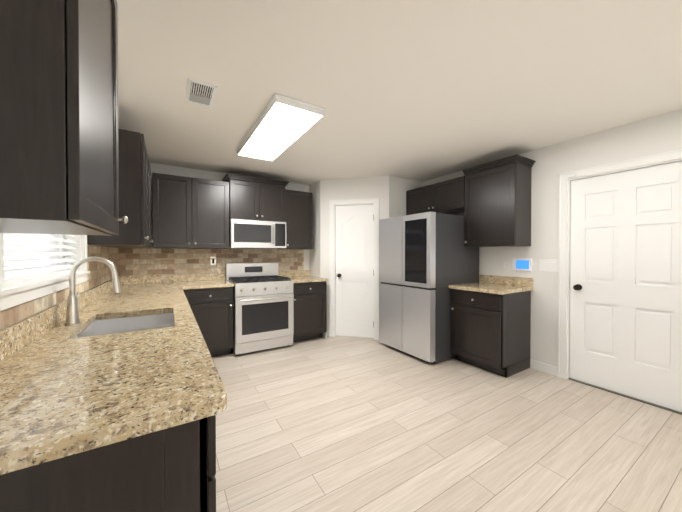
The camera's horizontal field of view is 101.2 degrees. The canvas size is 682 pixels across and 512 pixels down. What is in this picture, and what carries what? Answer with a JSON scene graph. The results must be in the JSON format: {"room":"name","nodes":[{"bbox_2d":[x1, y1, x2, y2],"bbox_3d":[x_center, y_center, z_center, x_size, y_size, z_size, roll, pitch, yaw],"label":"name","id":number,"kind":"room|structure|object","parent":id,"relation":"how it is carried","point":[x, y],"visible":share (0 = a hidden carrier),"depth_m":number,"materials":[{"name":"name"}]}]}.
{"room":"kitchen","nodes":[
{"label":"kitchen","id":0,"kind":"room"},
{"bbox_2d":[133,163,308,275],"bbox_3d":[-1.605,0.032,4.136,2.645,2.440,0.120,0,1,-32],"label":"wall","id":1,"kind":"structure","parent":0,"point":[182,171],"depth_m":3.84,"materials":[{"name":"white paint"}]},
{"bbox_2d":[152,172,228,248],"bbox_3d":[-1.927,-0.541,3.634,0.853,0.885,0.382,0,1,-32],"label":"upper cabinet","id":2,"kind":"object","parent":1,"relation":"attached to","point":[190,213],"visible":1,"depth_m":3.48,"materials":[{"name":"brown wood"}]},
{"bbox_2d":[119,248,303,279],"bbox_3d":[-1.653,0.145,4.026,2.428,0.496,0.017,0,1,-32],"label":"wall tile","id":3,"kind":"structure","parent":1,"relation":"attached to","point":[147,261],"depth_m":3.81,"materials":[{"name":"tile"}]},
{"bbox_2d":[210,257,215,264],"bbox_3d":[-1.794,0.066,3.934,0.070,0.115,0.007,0,1,-32],"label":"outlet","id":4,"kind":"object","parent":3,"relation":"attached to","point":[212,261],"visible":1,"depth_m":3.93,"materials":[{"name":"white plastic"}]},
{"bbox_2d":[222,173,288,221],"bbox_3d":[-1.226,-0.790,4.041,0.850,0.589,0.423,0,1,-32],"label":"upper cabinet","id":5,"kind":"object","parent":1,"relation":"attached to","point":[256,198],"visible":0.96,"depth_m":3.87,"materials":[{"name":"brown wood"}]},
{"bbox_2d":[229,219,285,248],"bbox_3d":[-1.212,-0.300,4.021,0.762,0.383,0.464,0,1,-32],"label":"microwave","id":6,"kind":"object","parent":5,"relation":"attached to","point":[250,234],"visible":0.96,"depth_m":3.84,"materials":[{"name":"silver metal"}]},
{"bbox_2d":[284,189,312,249],"bbox_3d":[-0.717,-0.548,4.383,0.454,0.885,0.382,0,1,-32],"label":"upper cabinet","id":7,"kind":"object","parent":1,"relation":"attached to","point":[299,217],"visible":0.9,"depth_m":4.25,"materials":[{"name":"brown wood"}]},
{"bbox_2d":[309,180,319,276],"bbox_3d":[-0.386,0.028,4.584,0.100,2.440,0.400,0,1,-32],"label":"wall","id":8,"kind":"structure","parent":0,"point":[314,253],"depth_m":4.52,"materials":[{"name":"white paint"}]},
{"bbox_2d":[320,176,388,329],"bbox_3d":[0.204,0.030,4.315,1.061,2.440,0.100,0,0,13],"label":"wall","id":9,"kind":"structure","parent":0,"point":[357,188],"depth_m":4.30,"materials":[{"name":"white paint"}]},
{"bbox_2d":[323,330,328,338],"bbox_3d":[0.190,1.204,4.270,0.762,0.095,0.758,0,1,-32],"label":"baseboard","id":10,"kind":"structure","parent":9,"relation":"attached to","point":[325,334],"depth_m":4.27,"materials":[{"name":"white wood"}]},
{"bbox_2d":[329,198,378,339],"bbox_3d":[0.207,0.193,4.305,0.766,2.115,0.122,0,0,13],"label":"door frame","id":11,"kind":"structure","parent":9,"relation":"attached to","point":[375,201],"depth_m":4.31,"materials":[{"name":"white wood"}]},
{"bbox_2d":[335,204,373,337],"bbox_3d":[0.205,0.230,4.305,0.461,2.018,0.457,0,1,-32],"label":"pantry door","id":12,"kind":"structure","parent":9,"relation":"in","point":[354,226],"depth_m":4.30,"materials":[{"name":"white wood"}]},
{"bbox_2d":[117,0,681,184],"bbox_3d":[0.639,-1.218,1.777,4.230,0.100,6.476,0,1,-32],"label":"ceiling","id":13,"kind":"structure","parent":0,"point":[421,90],"depth_m":1.82,"materials":[{"name":"white paint"}]},
{"bbox_2d":[186,78,217,107],"bbox_3d":[-1.006,-1.165,2.014,0.180,0.009,0.310,0,1,-32],"label":"ceiling vent","id":14,"kind":"object","parent":13,"relation":"in","point":[201,93],"visible":0.98,"depth_m":2.00,"materials":[{"name":"white plastic"}]},
{"bbox_2d":[237,93,324,160],"bbox_3d":[-0.641,-1.145,2.669,0.410,0.058,1.300,0,1,-32],"label":"flush-mount light fixture","id":15,"kind":"object","parent":13,"relation":"attached to","point":[282,124],"visible":1,"depth_m":2.44,"materials":[{"name":"white plastic"}]},
{"bbox_2d":[389,176,421,217],"bbox_3d":[1.030,0.030,4.402,0.815,2.440,0.100,0,1,-32],"label":"wall","id":16,"kind":"structure","parent":0,"point":[399,187],"depth_m":4.24,"materials":[{"name":"white paint"}]},
{"bbox_2d":[212,335,681,511],"bbox_3d":[0.639,1.322,1.798,4.230,0.100,6.476,0,1,-32],"label":"floor","id":17,"kind":"structure","parent":0,"point":[336,423],"depth_m":1.94,"materials":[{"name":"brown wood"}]},
{"bbox_2d":[0,415,215,511],"bbox_3d":[-0.800,0.842,0.917,0.615,0.876,0.799,0,1,-32],"label":"base cabinet","id":18,"kind":"object","parent":17,"relation":"on","point":[172,469],"depth_m":0.64,"materials":[{"name":"grey wood"}]},
{"bbox_2d":[0,274,226,474],"bbox_3d":[-1.486,0.324,2.064,0.660,0.139,3.529,0,1,-32],"label":"countertop","id":19,"kind":"structure","parent":18,"relation":"on","point":[65,391],"depth_m":0.85,"materials":[{"name":"stone"}]},
{"bbox_2d":[64,257,120,324],"bbox_3d":[-1.357,0.180,1.541,0.233,0.356,0.099,0,1,-32],"label":"faucet","id":20,"kind":"object","parent":19,"relation":"on","point":[72,314],"visible":1,"depth_m":1.48,"materials":[{"name":"silver metal"}]},
{"bbox_2d":[76,313,173,337],"bbox_3d":[-1.183,0.504,1.583,0.484,0.210,0.674,0,1,-32],"label":"sink basin","id":21,"kind":"object","parent":19,"relation":"in","point":[118,325],"visible":0.02,"depth_m":1.79,"materials":[{"name":"silver metal"}]},
{"bbox_2d":[183,287,233,356],"bbox_3d":[-1.747,0.819,3.602,0.594,0.875,0.646,0,1,-32],"label":"base cabinet","id":22,"kind":"object","parent":17,"relation":"on","point":[212,309],"visible":0.65,"depth_m":3.40,"materials":[{"name":"grey wood"}]},
{"bbox_2d":[180,273,233,288],"bbox_3d":[-1.729,0.311,3.609,0.552,0.139,0.646,0,1,-32],"label":"countertop","id":23,"kind":"structure","parent":22,"relation":"on","point":[201,280],"depth_m":3.76,"materials":[{"name":"stone"}]},
{"bbox_2d":[226,263,293,355],"bbox_3d":[-1.138,0.681,3.910,0.760,1.145,0.747,0,1,-32],"label":"gas range","id":24,"kind":"object","parent":17,"relation":"on","point":[263,306],"visible":0.98,"depth_m":3.67,"materials":[{"name":"silver metal"}]},
{"bbox_2d":[293,281,326,342],"bbox_3d":[-0.604,0.813,4.309,0.559,0.875,0.646,0,1,-32],"label":"base cabinet","id":25,"kind":"object","parent":17,"relation":"on","point":[310,310],"visible":0.58,"depth_m":4.08,"materials":[{"name":"grey wood"}]},
{"bbox_2d":[278,270,327,282],"bbox_3d":[-0.604,0.305,4.307,0.562,0.139,0.643,0,1,-32],"label":"countertop","id":26,"kind":"structure","parent":25,"relation":"on","point":[299,276],"depth_m":4.45,"materials":[{"name":"stone"}]},
{"bbox_2d":[379,212,478,363],"bbox_3d":[1.169,0.374,3.791,0.934,1.762,0.898,0,1,-32],"label":"refrigerator","id":27,"kind":"object","parent":17,"relation":"on","point":[426,259],"visible":0.88,"depth_m":3.38,"materials":[{"name":"grey metal"}]},
{"bbox_2d":[451,289,530,377],"bbox_3d":[1.708,0.822,3.240,0.646,0.875,0.590,0,1,-32],"label":"base cabinet","id":28,"kind":"object","parent":17,"relation":"on","point":[490,332],"visible":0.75,"depth_m":3.03,"materials":[{"name":"grey wood"}]},
{"bbox_2d":[449,274,532,294],"bbox_3d":[1.714,0.314,3.229,0.645,0.139,0.623,0,1,-32],"label":"countertop","id":29,"kind":"structure","parent":28,"relation":"on","point":[495,284],"depth_m":3.20,"materials":[{"name":"stone"}]},
{"bbox_2d":[422,109,681,370],"bbox_3d":[2.721,0.047,2.329,0.120,2.440,5.206,0,1,-32],"label":"wall","id":30,"kind":"structure","parent":0,"point":[661,133],"depth_m":2.98,"materials":[{"name":"white paint"}]},
{"bbox_2d":[406,176,464,214],"bbox_3d":[1.400,-0.804,3.976,0.382,0.395,0.994,0,1,-32],"label":"upper cabinet","id":31,"kind":"object","parent":30,"relation":"attached to","point":[447,197],"visible":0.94,"depth_m":3.81,"materials":[{"name":"brown wood"}]},
{"bbox_2d":[462,154,535,246],"bbox_3d":[1.826,-0.584,3.280,0.393,0.947,0.638,0,1,-32],"label":"upper cabinet","id":32,"kind":"object","parent":30,"relation":"attached to","point":[497,203],"visible":1,"depth_m":3.12,"materials":[{"name":"brown wood"}]},
{"bbox_2d":[512,258,531,270],"bbox_3d":[2.083,0.100,3.224,0.023,0.144,0.200,0,1,-32],"label":"panel","id":33,"kind":"object","parent":30,"relation":"attached to","point":[521,264],"visible":0.98,"depth_m":3.22,"materials":[{"name":"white plastic"}]},
{"bbox_2d":[530,360,556,375],"bbox_3d":[3.054,1.226,1.675,0.012,0.095,3.486,0,1,-32],"label":"baseboard","id":34,"kind":"structure","parent":30,"relation":"attached to","point":[544,367],"depth_m":3.04,"materials":[{"name":"white wood"}]},
{"bbox_2d":[539,259,557,271],"bbox_3d":[2.225,0.102,3.007,0.010,0.130,0.170,0,1,-32],"label":"switch plate","id":35,"kind":"object","parent":30,"relation":"attached to","point":[549,265],"visible":1,"depth_m":3.00,"materials":[{"name":"white plastic"}]},
{"bbox_2d":[557,149,681,378],"bbox_3d":[2.578,0.208,2.529,0.154,2.115,0.995,0,1,-32],"label":"door frame","id":36,"kind":"structure","parent":30,"relation":"attached to","point":[562,250],"depth_m":2.87,"materials":[{"name":"white wood"}]},
{"bbox_2d":[568,161,681,414],"bbox_3d":[2.572,0.251,2.522,0.152,2.030,0.837,0,1,-32],"label":"door","id":37,"kind":"structure","parent":30,"relation":"in","point":[626,284],"depth_m":2.50,"materials":[{"name":"white wood"}]},
{"bbox_3d":[-1.108,0.061,0.706,0.120,2.440,6.476,0,1,-32],"label":"wall","id":38,"kind":"structure","parent":0,"visible":0},
{"bbox_2d":[4,234,56,278],"bbox_3d":[-1.624,-0.342,1.385,0.001,1.525,1.740,0,1,-32],"label":"window","id":39,"kind":"structure","parent":38,"relation":"in","point":[15,238],"depth_m":1.55,"materials":[{"name":"white"}]},
{"bbox_2d":[4,233,75,284],"bbox_3d":[-1.540,-0.343,1.437,0.058,0.899,1.112,0,1,-32],"label":"window blinds","id":40,"kind":"object","parent":39,"relation":"attached to","point":[19,272],"visible":0.23,"depth_m":1.35,"materials":[{"name":"white plastic"}]},
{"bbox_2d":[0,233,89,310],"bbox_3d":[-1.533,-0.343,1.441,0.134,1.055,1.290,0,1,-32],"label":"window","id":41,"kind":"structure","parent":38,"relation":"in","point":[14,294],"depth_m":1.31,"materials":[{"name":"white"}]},
{"bbox_2d":[0,244,118,329],"bbox_3d":[-1.749,-0.365,1.870,0.017,1.239,3.576,0,1,-32],"label":"wall tile","id":42,"kind":"structure","parent":38,"relation":"attached to","point":[100,273],"depth_m":1.83,"materials":[{"name":"tile"}]},
{"bbox_2d":[0,0,127,235],"bbox_3d":[-0.838,-0.517,0.747,0.382,0.885,0.570,0,1,-32],"label":"upper cabinet","id":43,"kind":"object","parent":38,"relation":"attached to","point":[59,161],"visible":1,"depth_m":0.58,"materials":[{"name":"brown wood"}]},
{"bbox_2d":[87,129,150,247],"bbox_3d":[-1.822,-0.530,2.307,0.351,0.886,0.420,0,1,-32],"label":"upper cabinet","id":44,"kind":"object","parent":38,"relation":"attached to","point":[135,230],"depth_m":2.19,"materials":[{"name":"brown wood"}]},
{"bbox_2d":[147,154,153,246],"bbox_3d":[-2.144,-0.534,2.827,0.351,0.886,0.801,0,1,-32],"label":"upper cabinet","id":45,"kind":"object","parent":38,"relation":"attached to","point":[152,241],"depth_m":3.24,"materials":[{"name":"brown wood"}]}
]}

